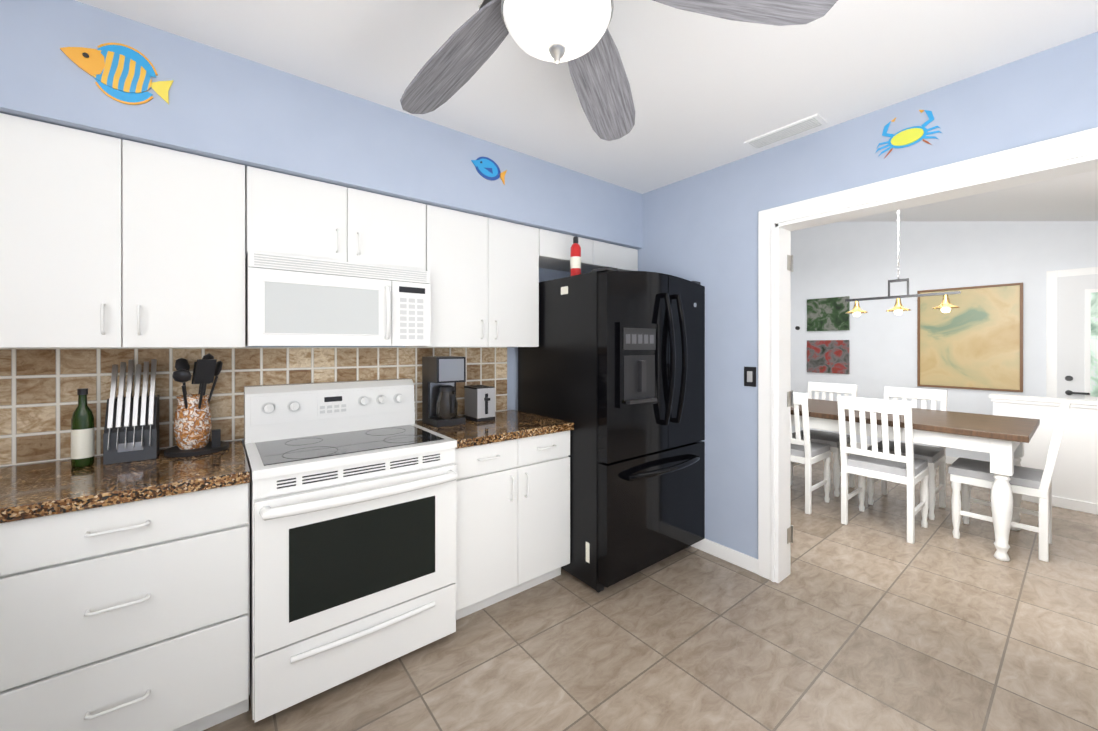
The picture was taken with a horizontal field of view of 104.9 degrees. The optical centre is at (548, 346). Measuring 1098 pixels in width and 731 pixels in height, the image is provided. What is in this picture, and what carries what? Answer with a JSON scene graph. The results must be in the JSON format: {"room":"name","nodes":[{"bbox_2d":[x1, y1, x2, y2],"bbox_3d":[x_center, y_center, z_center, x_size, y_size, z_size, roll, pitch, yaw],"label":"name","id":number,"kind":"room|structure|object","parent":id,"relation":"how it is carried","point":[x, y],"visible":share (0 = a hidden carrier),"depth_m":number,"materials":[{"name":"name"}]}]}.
{"room":"kitchen","nodes":[
{"label":"kitchen","id":0,"kind":"room"},
{"bbox_2d":[1,268,569,466],"bbox_3d":[-1.087,0.100,2.327,3.890,2.500,0.120,0,0,-38],"label":"wall","id":1,"kind":"structure","parent":0,"point":[512,360],"depth_m":2.91,"materials":[{"name":"blue paint"}]},
{"bbox_2d":[0,113,127,347],"bbox_3d":[-1.755,-0.366,1.515,0.356,0.743,0.325,0,0,-38],"label":"upper cabinet","id":2,"kind":"object","parent":1,"relation":"attached to","point":[108,242],"depth_m":1.41,"materials":[{"name":"white laminate"}]},
{"bbox_2d":[128,140,251,347],"bbox_3d":[-1.475,-0.366,1.735,0.357,0.743,0.325,0,0,-38],"label":"upper cabinet","id":3,"kind":"object","parent":1,"relation":"attached to","point":[190,215],"depth_m":1.60,"materials":[{"name":"white laminate"}]},
{"bbox_2d":[0,347,506,466],"bbox_3d":[-1.373,0.220,2.019,2.760,0.430,0.010,0,0,-38],"label":"backsplash","id":4,"kind":"structure","parent":1,"relation":"attached to","point":[39,387],"depth_m":1.81,"materials":[{"name":"tile"}]},
{"bbox_2d":[252,167,351,261],"bbox_3d":[-1.183,-0.562,1.964,0.379,0.353,0.325,0,0,-38],"label":"upper cabinet","id":5,"kind":"object","parent":1,"relation":"attached to","point":[292,215],"depth_m":1.84,"materials":[{"name":"white laminate"}]},
{"bbox_2d":[245,251,430,345],"bbox_3d":[-1.002,-0.191,2.039,0.752,0.378,0.429,0,0,-38],"label":"microwave","id":6,"kind":"object","parent":5,"relation":"attached to","point":[296,301],"visible":0.98,"depth_m":1.85,"materials":[{"name":"white"}]},
{"bbox_2d":[352,188,431,272],"bbox_3d":[-0.885,-0.562,2.198,0.378,0.353,0.325,0,0,-38],"label":"upper cabinet","id":7,"kind":"object","parent":1,"relation":"attached to","point":[388,231],"depth_m":2.07,"materials":[{"name":"white laminate"}]},
{"bbox_2d":[405,206,491,346],"bbox_3d":[-0.591,-0.367,2.429,0.364,0.743,0.325,0,0,-38],"label":"upper cabinet","id":8,"kind":"object","parent":1,"relation":"attached to","point":[461,275],"depth_m":2.31,"materials":[{"name":"white laminate"}]},
{"bbox_2d":[492,218,543,346],"bbox_3d":[-0.305,-0.367,2.653,0.363,0.743,0.325,0,0,-38],"label":"upper cabinet","id":9,"kind":"object","parent":1,"relation":"attached to","point":[517,249],"depth_m":2.53,"materials":[{"name":"white laminate"}]},
{"bbox_2d":[544,230,595,271],"bbox_3d":[0.022,-0.652,2.910,0.464,0.173,0.325,0,0,-38],"label":"upper cabinet","id":10,"kind":"object","parent":1,"relation":"attached to","point":[557,246],"depth_m":2.80,"materials":[{"name":"white laminate"}]},
{"bbox_2d":[0,0,641,248],"bbox_3d":[-0.889,-0.946,2.172,3.770,0.408,0.365,0,0,-38],"label":"soffit","id":11,"kind":"structure","parent":0,"point":[226,106],"depth_m":1.75,"materials":[{"name":"blue paint"}]},
{"bbox_2d":[60,43,173,104],"bbox_3d":[-1.486,-0.949,1.462,0.277,0.205,0.013,0,0,-38],"label":"art","id":12,"kind":"object","parent":11,"relation":"attached to","point":[120,73],"visible":1,"depth_m":1.46,"materials":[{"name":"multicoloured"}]},
{"bbox_2d":[471,157,506,184],"bbox_3d":[-0.332,-0.993,2.369,0.227,0.125,0.013,0,0,-38],"label":"art","id":13,"kind":"object","parent":11,"relation":"attached to","point":[487,168],"visible":1,"depth_m":2.36,"materials":[{"name":"blue"}]},
{"bbox_2d":[75,0,1097,193],"bbox_3d":[0.236,-1.178,0.643,3.891,0.060,4.400,0,0,-38],"label":"ceiling","id":14,"kind":"structure","parent":0,"point":[708,92],"depth_m":1.70,"materials":[{"name":"white paint"}]},
{"bbox_2d":[400,0,837,140],"bbox_3d":[-0.019,-0.923,1.042,1.254,0.445,1.263,0,0,-38],"label":"ceiling fan","id":15,"kind":"object","parent":14,"relation":"hanging from","point":[576,35],"visible":1,"depth_m":1.18,"materials":[{"name":"grey wood"}]},
{"bbox_2d":[744,113,826,149],"bbox_3d":[1.260,-1.143,2.268,0.130,0.012,0.370,0,0,-38],"label":"ceiling vent","id":16,"kind":"object","parent":14,"relation":"in","point":[792,129],"visible":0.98,"depth_m":2.24,"materials":[{"name":"white metal"}]},
{"bbox_2d":[203,452,1097,730],"bbox_3d":[1.566,1.380,2.351,8.090,0.060,5.440,0,0,-38],"label":"floor","id":17,"kind":"structure","parent":0,"point":[870,618],"depth_m":1.90,"materials":[{"name":"tile"}]},
{"bbox_2d":[0,450,249,730],"bbox_3d":[-1.517,0.914,1.485,0.734,0.874,0.666,0,0,-38],"label":"base cabinet","id":18,"kind":"object","parent":17,"relation":"on","point":[124,596],"depth_m":1.31,"materials":[{"name":"white laminate"}]},
{"bbox_2d":[0,466,11,471],"bbox_3d":[-1.246,0.457,0.109,0.641,0.040,3.148,0,0,-38],"label":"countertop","id":19,"kind":"structure","parent":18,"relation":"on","point":[1,468],"depth_m":1.52,"materials":[{"name":"brown stone"}]},
{"bbox_2d":[0,440,249,519],"bbox_3d":[-1.504,0.455,1.509,0.682,0.040,0.628,0,0,-38],"label":"countertop","id":20,"kind":"structure","parent":18,"relation":"on","point":[25,489],"depth_m":1.39,"materials":[{"name":"brown stone"}]},
{"bbox_2d":[71,388,94,466],"bbox_3d":[-1.704,0.295,1.543,0.059,0.280,0.058,0,0,-38],"label":"wine bottle","id":21,"kind":"object","parent":20,"relation":"on","point":[82,440],"visible":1,"depth_m":1.53,"materials":[{"name":"green glass"}]},
{"bbox_2d":[103,359,159,464],"bbox_3d":[-1.605,0.244,1.627,0.144,0.382,0.161,0,0,-38],"label":"knife block","id":22,"kind":"object","parent":20,"relation":"on","point":[131,430],"visible":1,"depth_m":1.61,"materials":[{"name":"black"}]},
{"bbox_2d":[164,353,228,456],"bbox_3d":[-1.467,0.232,1.764,0.210,0.406,0.249,0,0,-38],"label":"utensil crock","id":23,"kind":"object","parent":20,"relation":"on","point":[192,426],"visible":1,"depth_m":1.71,"materials":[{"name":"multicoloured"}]},
{"bbox_2d":[243,378,457,722],"bbox_3d":[-0.897,0.767,1.921,0.771,1.164,0.729,0,0,-38],"label":"stove","id":24,"kind":"object","parent":17,"relation":"on","point":[352,529],"visible":1,"depth_m":1.70,"materials":[{"name":"white metal"}]},
{"bbox_2d":[415,410,573,619],"bbox_3d":[-0.337,0.893,2.428,0.728,0.915,0.642,0,0,-38],"label":"base cabinet","id":25,"kind":"object","parent":17,"relation":"on","point":[513,504],"visible":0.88,"depth_m":2.19,"materials":[{"name":"white laminate"}]},
{"bbox_2d":[422,356,465,426],"bbox_3d":[-0.590,0.247,2.383,0.170,0.375,0.225,0,0,-38],"label":"coffee maker","id":26,"kind":"object","parent":25,"relation":"on","point":[442,376],"visible":1,"depth_m":2.33,"materials":[{"name":"grey plastic"}]},
{"bbox_2d":[464,385,494,421],"bbox_3d":[-0.409,0.336,2.509,0.120,0.197,0.190,0,0,-38],"label":"toaster","id":27,"kind":"object","parent":25,"relation":"on","point":[479,403],"visible":1,"depth_m":2.46,"materials":[{"name":"grey plastic"}]},
{"bbox_2d":[518,267,704,592],"bbox_3d":[0.435,0.458,2.784,0.921,1.781,0.920,0,0,-38],"label":"fridge","id":28,"kind":"object","parent":17,"relation":"on","point":[611,367],"visible":0.98,"depth_m":2.41,"materials":[{"name":"black metal"}]},
{"bbox_2d":[570,236,580,275],"bbox_3d":[0.161,-0.533,2.543,0.065,0.254,0.064,0,0,-38],"label":"fire extinguisher","id":29,"kind":"object","parent":28,"relation":"on","point":[575,258],"visible":0.88,"depth_m":2.52,"materials":[{"name":"red metal"}]},
{"bbox_2d":[791,392,830,513],"bbox_3d":[2.104,0.860,3.663,0.542,0.975,0.442,0,0,-38],"label":"chair","id":30,"kind":"object","parent":17,"relation":"on","point":[807,452],"visible":0.5,"depth_m":3.42,"materials":[{"name":"white paint"}]},
{"bbox_2d":[791,382,857,496],"bbox_3d":[2.648,0.860,4.090,0.542,0.975,0.442,0,0,-38],"label":"chair","id":31,"kind":"object","parent":17,"relation":"on","point":[831,439],"visible":0.38,"depth_m":4.07,"materials":[{"name":"white paint"}]},
{"bbox_2d":[837,396,928,543],"bbox_3d":[2.499,0.861,3.160,0.542,0.975,0.442,0,0,-38],"label":"chair","id":32,"kind":"object","parent":17,"relation":"on","point":[909,470],"visible":1,"depth_m":3.04,"materials":[{"name":"white paint"}]},
{"bbox_2d":[867,387,947,519],"bbox_3d":[3.043,0.860,3.587,0.542,0.975,0.442,0,0,-38],"label":"chair","id":33,"kind":"object","parent":17,"relation":"on","point":[935,457],"visible":0.44,"depth_m":3.56,"materials":[{"name":"white paint"}]},
{"bbox_2d":[791,399,1039,561],"bbox_3d":[2.657,0.941,3.519,0.950,0.814,1.830,0,0,-38],"label":"dining table","id":34,"kind":"object","parent":17,"relation":"on","point":[1001,440],"visible":0.5,"depth_m":2.85,"materials":[{"name":"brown wood"}]},
{"bbox_2d":[948,402,1070,561],"bbox_3d":[3.165,0.861,2.912,0.442,0.975,0.542,0,0,-38],"label":"chair","id":35,"kind":"object","parent":17,"relation":"on","point":[967,473],"visible":1,"depth_m":2.84,"materials":[{"name":"white paint"}]},
{"bbox_2d":[637,32,1097,558],"bbox_3d":[1.454,-0.400,2.338,0.120,3.500,5.320,0,0,-38],"label":"wall","id":36,"kind":"structure","parent":0,"point":[702,228],"depth_m":2.52,"materials":[{"name":"blue paint"}]},
{"bbox_2d":[581,241,637,273],"bbox_3d":[0.392,-0.653,3.200,0.475,0.173,0.325,0,0,-38],"label":"upper cabinet","id":37,"kind":"object","parent":36,"relation":"attached to","point":[622,258],"depth_m":3.08,"materials":[{"name":"white laminate"}]},
{"bbox_2d":[691,538,757,573],"bbox_3d":[0.859,1.307,2.987,0.015,0.085,1.245,0,0,-38],"label":"baseboard","id":38,"kind":"structure","parent":36,"relation":"attached to","point":[740,559],"depth_m":2.64,"materials":[{"name":"white wood"}]},
{"bbox_2d":[744,367,755,386],"bbox_3d":[1.211,0.183,2.543,0.008,0.118,0.073,0,0,-38],"label":"switch plate","id":39,"kind":"object","parent":36,"relation":"attached to","point":[749,376],"visible":1,"depth_m":2.54,"materials":[{"name":"grey plastic"}]},
{"bbox_2d":[875,110,942,156],"bbox_3d":[1.665,-0.993,1.962,0.010,0.178,0.244,0,0,-38],"label":"art","id":40,"kind":"object","parent":36,"relation":"attached to","point":[909,136],"visible":1,"depth_m":1.95,"materials":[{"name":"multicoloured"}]},
{"bbox_2d":[758,127,1097,582],"bbox_3d":[1.819,0.278,1.875,0.179,2.145,1.690,0,0,-38],"label":"door frame","id":41,"kind":"structure","parent":36,"relation":"attached to","point":[1065,155],"depth_m":2.40,"materials":[{"name":"white wood"}]},
{"bbox_2d":[791,221,1097,461],"bbox_3d":[4.663,-0.402,4.857,0.120,3.500,5.320,0,0,-38],"label":"wall","id":42,"kind":"structure","parent":0,"point":[854,260],"depth_m":5.12,"materials":[{"name":"paint"}]},
{"bbox_2d":[795,326,848,373],"bbox_3d":[3.778,0.038,5.862,0.030,0.658,0.662,0,0,-38],"label":"photo","id":43,"kind":"object","parent":42,"relation":"attached to","point":[827,356],"visible":0.96,"depth_m":5.78,"materials":[{"name":"red paper"}]},
{"bbox_2d":[807,296,849,330],"bbox_3d":[3.826,-0.438,5.800,0.030,0.450,0.505,0,0,-38],"label":"photo","id":44,"kind":"object","parent":42,"relation":"attached to","point":[826,314],"visible":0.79,"depth_m":5.78},
{"bbox_2d":[856,442,957,463],"bbox_3d":[4.647,1.305,4.771,0.015,0.085,5.200,0,0,-38],"label":"baseboard","id":45,"kind":"structure","parent":42,"relation":"attached to","point":[949,460],"depth_m":4.85,"materials":[{"name":"white wood"}]},
{"bbox_2d":[917,283,1022,391],"bbox_3d":[4.672,-0.092,4.722,0.030,1.140,0.841,0,0,-38],"label":"framed picture","id":46,"kind":"object","parent":42,"relation":"attached to","point":[974,341],"visible":0.98,"depth_m":4.68,"materials":[{"name":"beige paper"}]},
{"bbox_2d":[1046,267,1097,399],"bbox_3d":[5.336,0.296,3.836,0.075,2.105,1.060,0,0,-38],"label":"entry door","id":47,"kind":"structure","parent":42,"relation":"in","point":[1071,333],"depth_m":4.12,"materials":[{"name":"white paint"}]},
{"bbox_2d":[840,170,1097,221],"bbox_3d":[3.135,-1.441,3.580,4.100,1.311,5.440,0,0,-38],"label":"ceiling","id":48,"kind":"structure","parent":0,"point":[1071,198],"depth_m":3.90,"materials":[{"name":"white paint"}]},
{"bbox_2d":[845,210,960,316],"bbox_3d":[2.797,-0.836,3.379,0.156,1.170,0.720,0,0,-38],"label":"pendant light","id":49,"kind":"object","parent":48,"relation":"hanging from","point":[944,306],"visible":0.85,"depth_m":3.37,"materials":[{"name":"black metal"}]},
{"bbox_2d":[989,394,1097,514],"bbox_3d":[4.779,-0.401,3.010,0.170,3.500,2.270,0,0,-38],"label":"wall","id":50,"kind":"structure","parent":0,"point":[1075,480],"depth_m":3.51,"materials":[{"name":"white paint"}]}
]}

